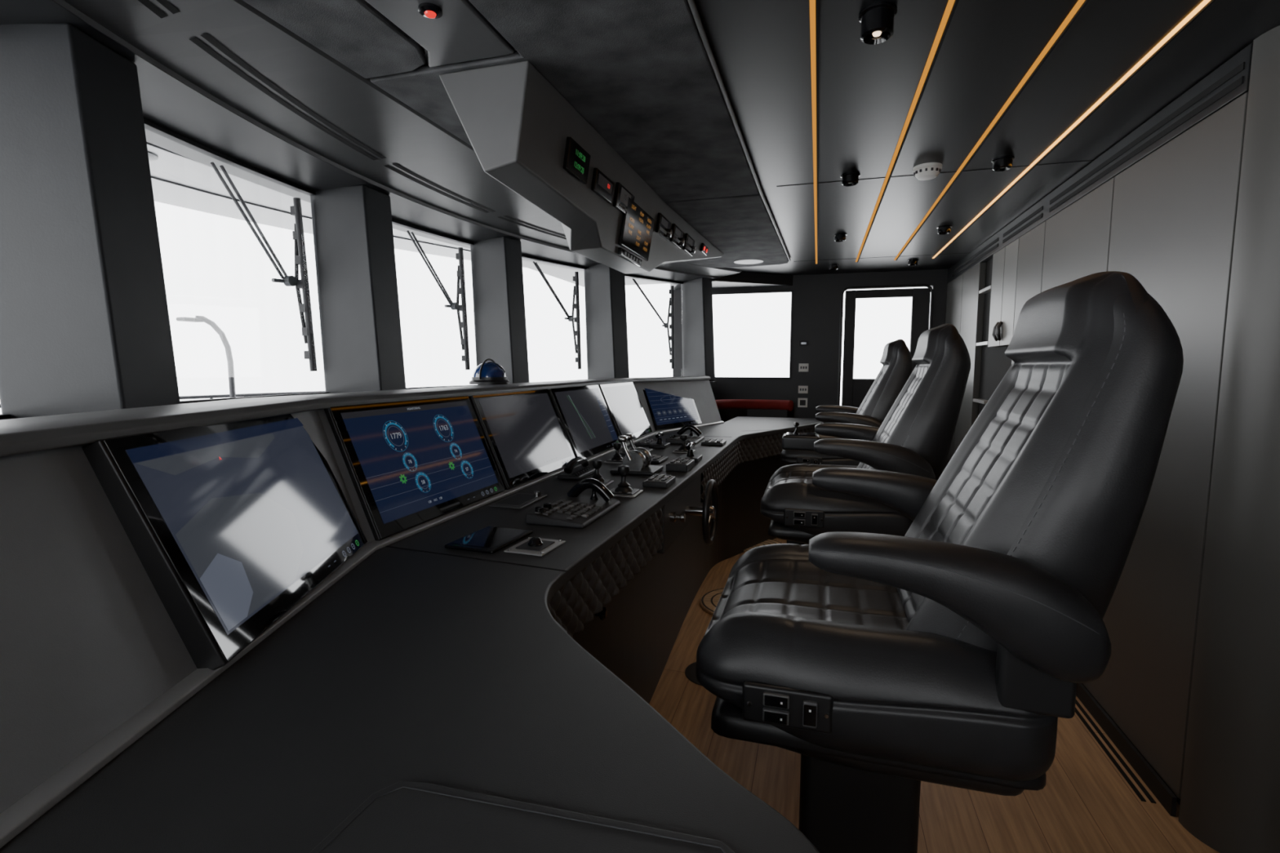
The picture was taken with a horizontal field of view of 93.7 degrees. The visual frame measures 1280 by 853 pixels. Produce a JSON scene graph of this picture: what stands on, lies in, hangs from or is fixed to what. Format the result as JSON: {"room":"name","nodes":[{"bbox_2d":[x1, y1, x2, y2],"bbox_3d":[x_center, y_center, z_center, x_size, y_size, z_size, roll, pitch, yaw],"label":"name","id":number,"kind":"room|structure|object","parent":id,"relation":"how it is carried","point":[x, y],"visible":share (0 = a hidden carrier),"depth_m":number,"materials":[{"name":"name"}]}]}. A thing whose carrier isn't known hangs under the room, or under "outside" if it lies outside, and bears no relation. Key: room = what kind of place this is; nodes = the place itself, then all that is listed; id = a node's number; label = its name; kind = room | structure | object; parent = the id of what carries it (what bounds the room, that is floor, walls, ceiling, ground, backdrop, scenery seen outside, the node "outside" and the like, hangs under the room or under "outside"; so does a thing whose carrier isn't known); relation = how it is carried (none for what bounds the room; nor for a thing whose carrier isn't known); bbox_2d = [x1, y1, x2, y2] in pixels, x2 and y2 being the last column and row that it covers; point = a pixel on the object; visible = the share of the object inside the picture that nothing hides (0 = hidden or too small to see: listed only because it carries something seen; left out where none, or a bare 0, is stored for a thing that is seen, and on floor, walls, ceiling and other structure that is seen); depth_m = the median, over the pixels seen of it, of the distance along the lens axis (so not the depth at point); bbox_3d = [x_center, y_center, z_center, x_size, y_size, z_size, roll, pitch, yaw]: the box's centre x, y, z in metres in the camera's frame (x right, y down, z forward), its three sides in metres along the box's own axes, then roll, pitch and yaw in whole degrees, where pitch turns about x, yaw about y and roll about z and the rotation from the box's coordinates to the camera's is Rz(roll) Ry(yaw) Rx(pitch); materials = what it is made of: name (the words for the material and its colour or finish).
{"room":"control cabin","nodes":[
{"label":"control cabin","id":0,"kind":"room"},
{"bbox_2d":[146,142,525,267],"bbox_3d":[-1.595,-1.379,2.983,4.019,0.350,10.878,2,6,16],"label":"roof overhang","id":1,"kind":"object","parent":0,"point":[177,180],"visible":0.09,"depth_m":3.70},
{"bbox_2d":[672,289,682,376],"bbox_3d":[0.441,-0.344,5.850,0.230,2.120,0.080,2,6,16],"label":"panel","id":2,"kind":"object","parent":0,"point":[677,371],"visible":0.02,"depth_m":5.78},
{"bbox_2d":[709,381,716,387],"bbox_3d":[-0.749,0.439,2.792,1.294,1.170,6.000,2,6,16],"label":"wall","id":3,"kind":"structure","parent":0,"point":[713,384],"depth_m":5.21,"materials":[{"name":"paint"}]},
{"bbox_2d":[0,22,180,418],"bbox_3d":[-1.367,-0.458,1.455,0.294,0.879,0.217,0,6,-1],"label":"pillar","id":4,"kind":"structure","parent":3,"relation":"on","point":[85,326],"depth_m":1.38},
{"bbox_2d":[179,391,328,404],"bbox_3d":[-1.453,-0.091,2.123,0.065,0.016,1.089,1,6,7],"label":"frame","id":5,"kind":"object","parent":3,"relation":"on","point":[320,393],"visible":0.27,"depth_m":2.21,"materials":[{"name":"metal"}]},
{"bbox_2d":[310,184,405,393],"bbox_3d":[-1.233,-0.576,2.641,0.299,0.879,0.214,2,6,16],"label":"pillar","id":6,"kind":"structure","parent":3,"relation":"on","point":[357,293],"depth_m":2.57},
{"bbox_2d":[470,235,529,385],"bbox_3d":[-0.845,-0.676,3.635,0.294,0.879,0.184,3,6,28],"label":"pillar","id":7,"kind":"structure","parent":3,"relation":"on","point":[496,263],"depth_m":3.56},
{"bbox_2d":[583,263,629,379],"bbox_3d":[-0.248,-0.762,4.502,0.294,0.879,0.195,5,7,40],"label":"pillar","id":8,"kind":"structure","parent":3,"relation":"on","point":[606,317],"depth_m":4.43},
{"bbox_2d":[680,277,715,381],"bbox_3d":[0.507,-0.837,5.247,0.149,0.879,0.294,-5,7,-40],"label":"pillar","id":9,"kind":"structure","parent":3,"relation":"on","point":[697,318],"depth_m":5.18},
{"bbox_3d":[-1.160,-0.625,3.198,0.089,0.858,0.948,2,6,16],"label":"glass","id":10,"kind":"object","parent":3,"relation":"attached to","visible":0},
{"bbox_2d":[406,230,470,369],"bbox_3d":[-1.140,-0.697,3.434,0.094,0.745,0.438,2,6,16],"label":"windscreen wiper","id":11,"kind":"object","parent":10,"relation":"attached to","point":[460,255],"visible":1,"depth_m":3.58,"materials":[{"name":"metal"}]},
{"bbox_3d":[-1.432,-0.513,2.078,0.192,0.858,1.068,2,6,16],"label":"glass","id":12,"kind":"object","parent":3,"relation":"attached to","visible":0},
{"bbox_2d":[210,161,317,371],"bbox_3d":[-1.502,-0.592,2.386,0.085,0.745,0.445,1,6,14],"label":"windscreen wiper","id":13,"kind":"object","parent":12,"relation":"attached to","point":[298,234],"visible":1,"depth_m":2.53,"materials":[{"name":"metal"}]},
{"bbox_2d":[711,378,791,399],"bbox_3d":[0.978,0.140,5.739,0.890,1.180,0.080,2,6,16],"label":"panel","id":14,"kind":"object","parent":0,"point":[767,389],"visible":0.14,"depth_m":5.62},
{"bbox_2d":[711,275,794,292],"bbox_3d":[0.978,-1.321,5.593,0.890,0.125,0.080,2,6,16],"label":"panel","id":15,"kind":"object","parent":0,"point":[778,287],"visible":0.29,"depth_m":5.53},
{"bbox_2d":[712,289,793,294],"bbox_3d":[0.972,-1.246,5.581,0.890,0.020,0.030,2,6,16],"label":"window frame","id":16,"kind":"structure","parent":15,"relation":"attached to","point":[774,291],"depth_m":5.54,"materials":[{"name":"metal"}]},
{"bbox_2d":[791,273,844,422],"bbox_3d":[1.611,-0.309,5.506,0.430,2.120,0.080,2,6,16],"label":"panel","id":17,"kind":"object","parent":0,"point":[816,297],"visible":0.64,"depth_m":5.42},
{"bbox_2d":[420,0,1279,286],"bbox_3d":[0.823,-1.100,2.161,5.000,0.120,7.000,2,6,16],"label":"ceiling","id":18,"kind":"structure","parent":0,"point":[761,49],"depth_m":1.84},
{"bbox_2d":[243,0,425,78],"bbox_3d":[-0.773,-0.935,1.223,0.245,0.022,0.875,2,6,16],"label":"panel","id":19,"kind":"object","parent":18,"relation":"attached to","point":[356,34],"visible":0.98,"depth_m":1.44,"materials":[{"name":"metal"}]},
{"bbox_2d":[0,0,715,284],"bbox_3d":[-0.773,-1.088,2.663,1.395,0.165,6.121,2,6,16],"label":"trim","id":20,"kind":"structure","parent":18,"relation":"attached to","point":[167,102],"depth_m":2.04,"materials":[{"name":"paint"}]},
{"bbox_2d":[143,118,315,195],"bbox_3d":[-1.453,-0.935,2.038,0.065,0.014,1.089,1,6,7],"label":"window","id":21,"kind":"structure","parent":20,"relation":"attached to","point":[152,126],"depth_m":2.08,"materials":[{"name":"rubber"}]},
{"bbox_2d":[391,218,473,245],"bbox_3d":[-1.177,-1.047,3.162,0.058,0.014,0.956,2,6,21],"label":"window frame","id":22,"kind":"structure","parent":20,"relation":"attached to","point":[396,222],"depth_m":3.25,"materials":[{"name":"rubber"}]},
{"bbox_2d":[521,253,586,269],"bbox_3d":[-0.665,-1.143,4.119,0.054,0.014,0.932,4,7,34],"label":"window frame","id":23,"kind":"structure","parent":20,"relation":"attached to","point":[525,256],"depth_m":4.20,"materials":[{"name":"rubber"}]},
{"bbox_2d":[53,0,742,278],"bbox_3d":[-0.483,-1.021,2.318,1.297,0.065,6.116,1,6,14],"label":"ceiling panel","id":24,"kind":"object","parent":18,"relation":"attached to","point":[348,100],"depth_m":1.79,"materials":[{"name":"paint"}]},
{"bbox_2d":[137,0,566,239],"bbox_3d":[-0.639,-1.037,2.443,0.640,0.031,4.100,2,6,16],"label":"ceiling vent slot","id":25,"kind":"object","parent":24,"relation":"in","point":[147,3],"depth_m":1.79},
{"bbox_2d":[365,0,514,66],"bbox_3d":[-0.611,-0.916,1.020,0.258,0.020,1.175,2,6,16],"label":"ceiling panel","id":26,"kind":"object","parent":18,"relation":"attached to","point":[462,33],"visible":0.91,"depth_m":1.43,"materials":[{"name":"paint"}]},
{"bbox_2d":[417,2,442,18],"bbox_3d":[-0.472,-0.933,1.351,0.052,0.013,0.052,2,6,16],"label":"light","id":27,"kind":"object","parent":26,"relation":"attached to","point":[431,11],"visible":1,"depth_m":1.34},
{"bbox_2d":[369,0,759,201],"bbox_3d":[-0.427,-0.928,1.150,0.950,0.022,3.730,2,6,16],"label":"panel","id":28,"kind":"object","parent":18,"relation":"attached to","point":[640,73],"visible":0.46,"depth_m":1.69,"materials":[{"name":"fabric"}]},
{"bbox_2d":[439,60,723,274],"bbox_3d":[-0.006,-0.921,2.976,0.331,0.351,2.859,2,6,18],"label":"console","id":29,"kind":"object","parent":18,"relation":"attached to","point":[522,132],"visible":1,"depth_m":1.89,"materials":[{"name":"silver metal"}]},
{"bbox_2d":[664,193,788,267],"bbox_3d":[0.417,-1.204,3.908,1.000,0.022,2.035,2,6,16],"label":"panel","id":30,"kind":"object","parent":18,"relation":"attached to","point":[742,227],"visible":0.4,"depth_m":3.48,"materials":[{"name":"fabric"}]},
{"bbox_2d":[670,271,792,289],"bbox_3d":[0.771,-1.319,5.403,1.160,0.089,0.560,2,6,16],"label":"trim","id":31,"kind":"structure","parent":18,"relation":"attached to","point":[741,279],"depth_m":5.33,"materials":[{"name":"paint"}]},
{"bbox_2d":[687,0,791,264],"bbox_3d":[0.326,-1.007,1.977,0.103,0.013,5.751,2,6,16],"label":"trim","id":32,"kind":"structure","parent":18,"relation":"attached to","point":[692,5],"depth_m":1.80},
{"bbox_2d":[809,0,817,263],"bbox_3d":[0.561,-1.016,1.933,0.013,0.003,6.000,2,6,16],"label":"channel","id":33,"kind":"object","parent":18,"relation":"attached to","point":[812,2],"visible":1,"depth_m":1.83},
{"bbox_2d":[816,0,818,264],"bbox_3d":[0.572,-1.014,1.930,0.006,0.007,6.000,2,6,16],"label":"lip","id":34,"kind":"object","parent":18,"relation":"attached to","point":[817,1],"visible":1,"depth_m":1.86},
{"bbox_2d":[840,171,860,186],"bbox_3d":[0.904,-1.062,2.581,0.080,0.040,0.080,2,6,16],"label":"ceiling spotlight","id":35,"kind":"object","parent":18,"relation":"attached to","point":[848,179],"depth_m":2.56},
{"bbox_2d":[855,0,955,262],"bbox_3d":[0.849,-1.007,1.848,0.013,0.003,6.000,2,6,16],"label":"channel","id":36,"kind":"object","parent":18,"relation":"attached to","point":[950,3],"visible":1,"depth_m":1.83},
{"bbox_2d":[857,0,959,262],"bbox_3d":[0.859,-1.006,1.845,0.006,0.007,6.000,2,6,16],"label":"lip","id":37,"kind":"object","parent":18,"relation":"attached to","point":[956,2],"visible":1,"depth_m":1.82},
{"bbox_2d":[912,162,942,180],"bbox_3d":[1.186,-1.049,2.477,0.110,0.046,0.110,2,6,16],"label":"smoke detector","id":38,"kind":"object","parent":18,"relation":"attached to","point":[928,171],"visible":1,"depth_m":2.44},
{"bbox_2d":[893,0,1084,260],"bbox_3d":[1.117,-1.000,1.769,0.013,0.003,6.000,2,6,16],"label":"channel","id":39,"kind":"object","parent":18,"relation":"attached to","point":[1079,2],"visible":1,"depth_m":1.83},
{"bbox_2d":[895,0,1089,260],"bbox_3d":[1.128,-0.998,1.766,0.006,0.007,6.000,2,6,16],"label":"lip","id":40,"kind":"object","parent":18,"relation":"attached to","point":[1084,4],"visible":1,"depth_m":1.82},
{"bbox_2d":[932,0,1210,258],"bbox_3d":[1.376,-0.992,1.693,0.012,0.003,6.000,2,6,16],"label":"channel","id":41,"kind":"object","parent":18,"relation":"attached to","point":[1203,2],"visible":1,"depth_m":1.82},
{"bbox_2d":[933,0,1215,258],"bbox_3d":[1.387,-0.990,1.690,0.006,0.007,6.000,2,6,16],"label":"lip","id":42,"kind":"object","parent":18,"relation":"attached to","point":[1206,6],"visible":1,"depth_m":1.82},
{"bbox_2d":[858,1,897,44],"bbox_3d":[0.553,-0.936,1.398,0.084,0.056,0.084,2,6,16],"label":"ceiling spotlight","id":43,"kind":"object","parent":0,"point":[876,19],"depth_m":1.37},
{"bbox_2d":[844,269,933,289],"bbox_3d":[2.162,-1.281,5.245,0.720,0.135,0.080,2,6,16],"label":"panel","id":44,"kind":"object","parent":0,"point":[910,277],"visible":0.79,"depth_m":5.21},
{"bbox_2d":[648,537,1219,852],"bbox_3d":[0.871,1.120,2.368,4.900,0.100,6.800,2,6,16],"label":"floor","id":45,"kind":"structure","parent":0,"point":[1085,805],"depth_m":1.82,"materials":[{"name":"brown wood"}]},
{"bbox_2d":[0,375,823,852],"bbox_3d":[0.046,0.407,2.814,1.601,1.226,5.084,2,6,16],"label":"console","id":46,"kind":"object","parent":45,"relation":"on","point":[424,696],"depth_m":0.73,"materials":[{"name":"plastic"}]},
{"bbox_2d":[82,413,367,670],"bbox_3d":[-0.692,0.154,1.095,0.175,0.333,0.585,-1,6,-6],"label":"monitor","id":47,"kind":"object","parent":46,"relation":"on","point":[231,526],"visible":0.87,"depth_m":0.94,"materials":[{"name":"glass"}]},
{"bbox_2d":[324,395,505,541],"bbox_3d":[-0.604,0.086,1.720,0.148,0.322,0.600,2,6,16],"label":"monitor","id":48,"kind":"object","parent":46,"relation":"on","point":[410,464],"visible":1,"depth_m":1.63,"materials":[{"name":"glass"}]},
{"bbox_2d":[444,525,533,554],"bbox_3d":[-0.370,0.278,1.484,0.135,0.010,0.185,2,6,20],"label":"tablet","id":49,"kind":"object","parent":46,"relation":"on","point":[488,540],"visible":1,"depth_m":1.46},
{"bbox_2d":[469,358,510,384],"bbox_3d":[-0.638,-0.234,2.544,0.170,0.108,0.170,2,6,16],"label":"magnetic compass","id":50,"kind":"object","parent":46,"relation":"on","point":[488,372],"visible":1,"depth_m":2.49,"materials":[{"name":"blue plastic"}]},
{"bbox_2d":[488,490,546,508],"bbox_3d":[-0.387,0.228,1.919,0.110,0.024,0.190,2,6,16],"label":"switch plate","id":51,"kind":"object","parent":46,"relation":"on","point":[518,500],"visible":1,"depth_m":1.90,"materials":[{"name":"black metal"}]},
{"bbox_2d":[468,388,575,489],"bbox_3d":[-0.428,0.026,2.312,0.148,0.322,0.600,2,6,16],"label":"monitor","id":52,"kind":"object","parent":46,"relation":"on","point":[524,433],"visible":0.88,"depth_m":2.24,"materials":[{"name":"glass"}]},
{"bbox_2d":[503,537,565,556],"bbox_3d":[-0.249,0.277,1.433,0.100,0.023,0.120,2,6,20],"label":"panel","id":53,"kind":"object","parent":46,"relation":"on","point":[534,546],"visible":1,"depth_m":1.42,"materials":[{"name":"metal"}]},
{"bbox_2d":[525,478,620,528],"bbox_3d":[-0.187,0.213,1.754,0.174,0.086,0.299,2,6,18],"label":"keypad","id":54,"kind":"object","parent":46,"relation":"on","point":[574,509],"visible":1,"depth_m":1.73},
{"bbox_2d":[567,478,613,502],"bbox_3d":[-0.153,0.195,1.851,0.152,0.071,0.032,2,6,18],"label":"handle","id":55,"kind":"object","parent":54,"relation":"attached to","point":[596,486],"depth_m":1.84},
{"bbox_2d":[557,456,595,479],"bbox_3d":[-0.249,0.159,2.364,0.090,0.073,0.198,2,6,16],"label":"handset","id":56,"kind":"object","parent":46,"relation":"on","point":[571,473],"visible":0.99,"depth_m":2.32,"materials":[{"name":"black plastic"}]},
{"bbox_2d":[548,384,621,458],"bbox_3d":[-0.252,-0.033,2.905,0.148,0.322,0.600,2,6,16],"label":"monitor","id":57,"kind":"object","parent":46,"relation":"on","point":[586,420],"visible":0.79,"depth_m":2.84,"materials":[{"name":"black plastic"}]},
{"bbox_2d":[591,459,613,485],"bbox_3d":[-0.158,0.166,2.212,0.099,0.088,0.099,2,6,16],"label":"joystick","id":58,"kind":"object","parent":46,"relation":"on","point":[597,464],"visible":0.61,"depth_m":2.20,"materials":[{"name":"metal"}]},
{"bbox_2d":[598,382,652,443],"bbox_3d":[-0.076,-0.092,3.498,0.148,0.322,0.600,2,6,16],"label":"monitor","id":59,"kind":"object","parent":46,"relation":"on","point":[622,401],"visible":0.97,"depth_m":3.46,"materials":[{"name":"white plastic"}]},
{"bbox_2d":[609,465,643,497],"bbox_3d":[-0.055,0.179,2.030,0.110,0.098,0.110,2,6,16],"label":"joystick","id":60,"kind":"object","parent":46,"relation":"on","point":[623,490],"visible":0.91,"depth_m":2.01,"materials":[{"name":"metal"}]},
{"bbox_2d":[609,433,662,475],"bbox_3d":[-0.012,0.110,2.456,0.180,0.151,0.170,2,6,16],"label":"lever","id":61,"kind":"object","parent":46,"relation":"on","point":[638,460],"visible":0.99,"depth_m":2.41,"materials":[{"name":"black metal"}]},
{"bbox_2d":[642,474,675,488],"bbox_3d":[0.072,0.198,2.199,0.090,0.028,0.140,2,6,16],"label":"control panel","id":62,"kind":"object","parent":46,"relation":"on","point":[656,481],"visible":1,"depth_m":2.15,"materials":[{"name":"black plastic"}]},
{"bbox_2d":[643,387,702,431],"bbox_3d":[0.216,-0.155,4.126,0.148,0.322,0.585,4,7,36],"label":"monitor","id":63,"kind":"object","parent":46,"relation":"on","point":[667,411],"visible":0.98,"depth_m":4.07,"materials":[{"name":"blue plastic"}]},
{"bbox_2d":[666,457,694,471],"bbox_3d":[0.171,0.159,2.533,0.090,0.038,0.160,2,6,16],"label":"control panel","id":64,"kind":"object","parent":46,"relation":"on","point":[682,464],"visible":1,"depth_m":2.47,"materials":[{"name":"black plastic"}]},
{"bbox_2d":[665,424,704,444],"bbox_3d":[0.264,0.042,3.468,0.174,0.086,0.299,2,6,15],"label":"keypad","id":65,"kind":"object","parent":46,"relation":"on","point":[675,438],"visible":0.77,"depth_m":3.48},
{"bbox_2d":[676,424,702,436],"bbox_3d":[0.294,0.024,3.567,0.152,0.071,0.032,2,6,15],"label":"hood","id":66,"kind":"object","parent":65,"relation":"attached to","point":[689,427],"depth_m":3.56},
{"bbox_2d":[684,479,719,545],"bbox_3d":[0.235,0.333,2.353,0.111,0.255,0.255,2,6,16],"label":"steering wheel","id":67,"kind":"object","parent":46,"relation":"attached to","point":[709,510],"visible":1,"depth_m":2.33,"materials":[{"name":"black leather"}]},
{"bbox_2d":[684,662,702,685],"bbox_3d":[0.301,1.049,2.551,0.220,0.003,0.220,2,6,16],"label":"round footrest","id":68,"kind":"object","parent":45,"relation":"on","point":[691,670],"visible":0.27,"depth_m":2.55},
{"bbox_2d":[700,588,724,615],"bbox_3d":[0.551,0.969,3.287,0.440,0.017,0.440,2,6,16],"label":"round footrest","id":69,"kind":"object","parent":45,"relation":"on","point":[709,601],"visible":0.16,"depth_m":3.31,"materials":[{"name":"brown wood"}]},
{"bbox_2d":[715,399,793,422],"bbox_3d":[0.962,0.261,5.409,0.791,1.001,0.381,2,6,16],"label":"bench","id":70,"kind":"object","parent":45,"relation":"on","point":[728,409],"visible":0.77,"depth_m":5.37,"materials":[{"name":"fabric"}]},
{"bbox_2d":[780,338,913,466],"bbox_3d":[1.128,0.244,3.357,0.645,1.444,0.664,2,6,16],"label":"chair","id":71,"kind":"object","parent":45,"relation":"on","point":[897,362],"visible":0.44,"depth_m":3.08,"materials":[{"name":"black leather"}]},
{"bbox_2d":[795,456,822,464],"bbox_3d":[0.883,0.189,3.132,0.130,0.060,0.012,2,6,16],"label":"switch plate","id":72,"kind":"object","parent":71,"relation":"attached to","point":[799,460],"depth_m":3.12,"materials":[{"name":"black plastic"}]},
{"bbox_2d":[780,432,859,466],"bbox_3d":[1.063,0.156,3.368,0.510,0.190,0.569,2,6,16],"label":"seat cushion","id":73,"kind":"object","parent":71,"relation":"on","point":[788,457],"depth_m":3.13,"materials":[{"name":"black leather"}]},
{"bbox_2d":[760,323,970,545],"bbox_3d":[0.789,0.358,2.216,0.645,1.444,0.672,2,6,16],"label":"chair","id":74,"kind":"object","parent":45,"relation":"on","point":[915,436],"visible":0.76,"depth_m":1.94,"materials":[{"name":"black leather"}]},
{"bbox_2d":[783,508,824,528],"bbox_3d":[0.543,0.304,1.987,0.130,0.060,0.012,2,6,16],"label":"switch plate","id":75,"kind":"object","parent":74,"relation":"attached to","point":[793,517],"depth_m":1.98,"materials":[{"name":"black plastic"}]},
{"bbox_2d":[760,463,913,536],"bbox_3d":[0.723,0.270,2.223,0.510,0.190,0.569,2,6,16],"label":"seat cushion","id":76,"kind":"object","parent":74,"relation":"on","point":[794,506],"depth_m":1.98,"materials":[{"name":"black leather"}]},
{"bbox_2d":[836,284,933,405],"bbox_3d":[2.144,-0.236,5.322,0.752,1.991,0.062,2,6,16],"label":"door frame","id":77,"kind":"structure","parent":45,"relation":"on","point":[905,292],"depth_m":5.24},
{"bbox_2d":[841,290,856,406],"bbox_3d":[1.869,-0.230,5.416,0.090,1.960,0.040,2,6,16],"label":"leaf","id":78,"kind":"object","parent":77,"relation":"attached to","point":[850,295],"visible":0.57,"depth_m":5.35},
{"bbox_2d":[852,378,875,408],"bbox_3d":[2.132,0.166,5.378,0.460,1.180,0.040,2,6,16],"label":"leaf","id":79,"kind":"object","parent":77,"relation":"attached to","point":[861,387],"visible":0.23,"depth_m":5.36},
{"bbox_2d":[909,288,930,372],"bbox_3d":[2.420,-0.214,5.254,0.140,1.960,0.040,2,6,16],"label":"leaf","id":80,"kind":"object","parent":77,"relation":"attached to","point":[921,298],"visible":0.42,"depth_m":5.16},
{"bbox_2d":[696,271,1183,852],"bbox_3d":[0.461,0.469,1.110,0.645,1.444,0.664,2,6,16],"label":"chair","id":81,"kind":"object","parent":45,"relation":"on","point":[951,651],"visible":1,"depth_m":0.85,"materials":[{"name":"black leather"}]},
{"bbox_2d":[742,681,833,733],"bbox_3d":[0.216,0.414,0.885,0.130,0.060,0.012,2,6,16],"label":"switch plate","id":82,"kind":"object","parent":81,"relation":"attached to","point":[797,707],"depth_m":0.88,"materials":[{"name":"black plastic"}]},
{"bbox_2d":[696,543,1057,782],"bbox_3d":[0.396,0.380,1.120,0.510,0.190,0.569,2,6,16],"label":"seat cushion","id":83,"kind":"object","parent":81,"relation":"on","point":[797,655],"depth_m":0.87,"materials":[{"name":"black leather"}]},
{"bbox_2d":[1075,707,1146,801],"bbox_3d":[2.022,0.953,3.519,0.012,0.003,3.600,2,6,16],"label":"groove","id":84,"kind":"object","parent":45,"relation":"on","point":[1113,761],"visible":0.36,"depth_m":1.99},
{"bbox_2d":[1075,699,1155,803],"bbox_3d":[2.046,0.954,3.512,0.012,0.003,3.600,2,6,16],"label":"groove","id":85,"kind":"object","parent":45,"relation":"on","point":[1131,774],"visible":0.36,"depth_m":2.01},
{"bbox_2d":[1075,683,1177,817],"bbox_3d":[2.069,0.925,3.502,0.012,0.058,3.700,2,6,16],"label":"board","id":86,"kind":"object","parent":45,"relation":"on","point":[1151,779],"visible":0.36,"depth_m":1.97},
{"bbox_2d":[931,268,948,328],"bbox_3d":[2.589,-0.281,5.219,0.170,2.120,0.080,2,6,16],"label":"panel","id":87,"kind":"object","parent":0,"point":[940,276],"visible":0.14,"depth_m":5.11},
{"bbox_2d":[991,155,1014,171],"bbox_3d":[1.439,-1.042,2.382,0.080,0.040,0.080,2,6,16],"label":"ceiling spotlight","id":88,"kind":"object","parent":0,"point":[1001,163],"depth_m":2.36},
{"bbox_2d":[977,257,1180,804],"bbox_3d":[2.137,-0.097,3.380,0.050,2.120,3.720,2,6,16],"label":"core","id":89,"kind":"object","parent":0,"point":[987,353],"visible":0.02,"depth_m":3.98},
{"bbox_2d":[942,273,963,472],"bbox_3d":[2.539,-0.218,4.894,0.040,1.936,0.573,2,6,16],"label":"panel","id":90,"kind":"object","parent":89,"relation":"attached to","point":[954,288],"visible":0.31,"depth_m":4.77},
{"bbox_2d":[953,262,986,453],"bbox_3d":[2.386,-0.167,4.379,0.040,1.936,0.493,2,6,16],"label":"panel","id":91,"kind":"object","parent":89,"relation":"attached to","point":[974,279],"visible":0.52,"depth_m":4.20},
{"bbox_2d":[987,246,1005,346],"bbox_3d":[2.191,-0.777,3.652,0.040,0.576,0.253,2,6,16],"label":"upper cabinet","id":92,"kind":"object","parent":89,"relation":"attached to","point":[998,259],"visible":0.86,"depth_m":3.65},
{"bbox_2d":[991,346,1011,395],"bbox_3d":[2.171,-0.277,3.572,0.008,0.400,0.500,2,6,16],"label":"wall","id":93,"kind":"structure","parent":89,"relation":"attached to","point":[1002,363],"depth_m":3.67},
{"bbox_2d":[991,237,1019,346],"bbox_3d":[2.112,-0.756,3.443,0.071,0.576,0.305,2,6,16],"label":"upper cabinet","id":94,"kind":"object","parent":89,"relation":"attached to","point":[1011,252],"depth_m":3.42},
{"bbox_2d":[1011,221,1045,364],"bbox_3d":[2.026,-0.045,3.167,0.040,1.936,0.393,2,6,16],"label":"panel","id":95,"kind":"object","parent":89,"relation":"attached to","point":[1031,244],"visible":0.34,"depth_m":3.09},
{"bbox_2d":[1041,177,1115,292],"bbox_3d":[1.871,0.007,2.642,0.040,1.936,0.693,2,6,16],"label":"panel","id":96,"kind":"object","parent":89,"relation":"attached to","point":[1077,237],"visible":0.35,"depth_m":2.50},
{"bbox_2d":[947,42,1253,283],"bbox_3d":[2.094,-1.093,3.293,0.040,0.115,3.713,2,6,16],"label":"frieze","id":97,"kind":"object","parent":89,"relation":"attached to","point":[1245,55],"visible":0.6,"depth_m":2.06},
{"bbox_2d":[1048,75,1244,212],"bbox_3d":[1.744,-0.958,2.190,0.004,0.018,1.350,2,6,16],"label":"vent","id":98,"kind":"object","parent":97,"relation":"attached to","point":[1239,82],"visible":1,"depth_m":1.92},
{"bbox_2d":[1049,62,1244,204],"bbox_3d":[1.744,-0.993,2.186,0.004,0.018,1.350,2,6,16],"label":"vent","id":99,"kind":"object","parent":97,"relation":"attached to","point":[1241,67],"visible":1,"depth_m":1.91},
{"bbox_2d":[1082,92,1248,799],"bbox_3d":[1.669,0.075,1.964,0.040,1.936,0.713,2,6,16],"label":"panel","id":100,"kind":"object","parent":89,"relation":"attached to","point":[1173,224],"visible":0.5,"depth_m":1.79,"materials":[{"name":"paint"}]},
{"bbox_2d":[1178,25,1279,852],"bbox_3d":[2.279,0.109,1.328,1.570,2.119,0.145,2,6,16],"label":"wall","id":101,"kind":"structure","parent":0,"point":[1230,796],"depth_m":1.54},
{"bbox_3d":[-0.656,-0.299,4.198,0.320,0.016,0.893,2,6,16],"label":"frame","id":102,"kind":"object","parent":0,"visible":0},
{"bbox_3d":[-0.652,-0.721,4.152,0.294,0.858,0.884,2,6,16],"label":"glass","id":103,"kind":"object","parent":102,"relation":"attached to","visible":0},
{"bbox_2d":[533,261,581,368],"bbox_3d":[-0.591,-0.789,4.356,0.096,0.745,0.459,3,7,31],"label":"windscreen wiper","id":104,"kind":"object","parent":103,"relation":"attached to","point":[575,278],"visible":1,"depth_m":4.49,"materials":[{"name":"metal"}]},
{"bbox_3d":[0.038,-0.381,5.022,0.474,0.016,0.820,2,6,16],"label":"frame","id":105,"kind":"object","parent":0,"visible":0},
{"bbox_3d":[0.042,-0.803,4.975,0.450,0.858,0.807,2,6,16],"label":"glass","id":106,"kind":"object","parent":105,"relation":"attached to","visible":0},
{"bbox_2d":[632,278,674,368],"bbox_3d":[0.102,-0.870,5.169,0.491,0.745,0.102,-4,7,-38],"label":"windscreen wiper","id":107,"kind":"object","parent":106,"relation":"attached to","point":[671,302],"visible":1,"depth_m":5.27,"materials":[{"name":"metal"}]},
{"label":"outside","id":108,"kind":"structure","parent":0,"visible":0},
{"bbox_3d":[-2.377,0.900,3.457,5.140,0.120,12.710,2,6,16],"label":"foredeck","id":109,"kind":"object","parent":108,"visible":0},
{"bbox_2d":[0,391,325,408],"bbox_3d":[-2.959,0.355,3.569,2.358,0.943,11.138,2,6,16],"label":"deck railing","id":110,"kind":"object","parent":109,"relation":"on","point":[211,397],"visible":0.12,"depth_m":5.22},
{"bbox_2d":[176,315,235,397],"bbox_3d":[-3.571,-0.112,4.984,0.131,1.592,0.363,3,7,30],"label":"lamp","id":111,"kind":"object","parent":109,"relation":"on","point":[197,318],"visible":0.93,"depth_m":5.01,"materials":[{"name":"metal"}]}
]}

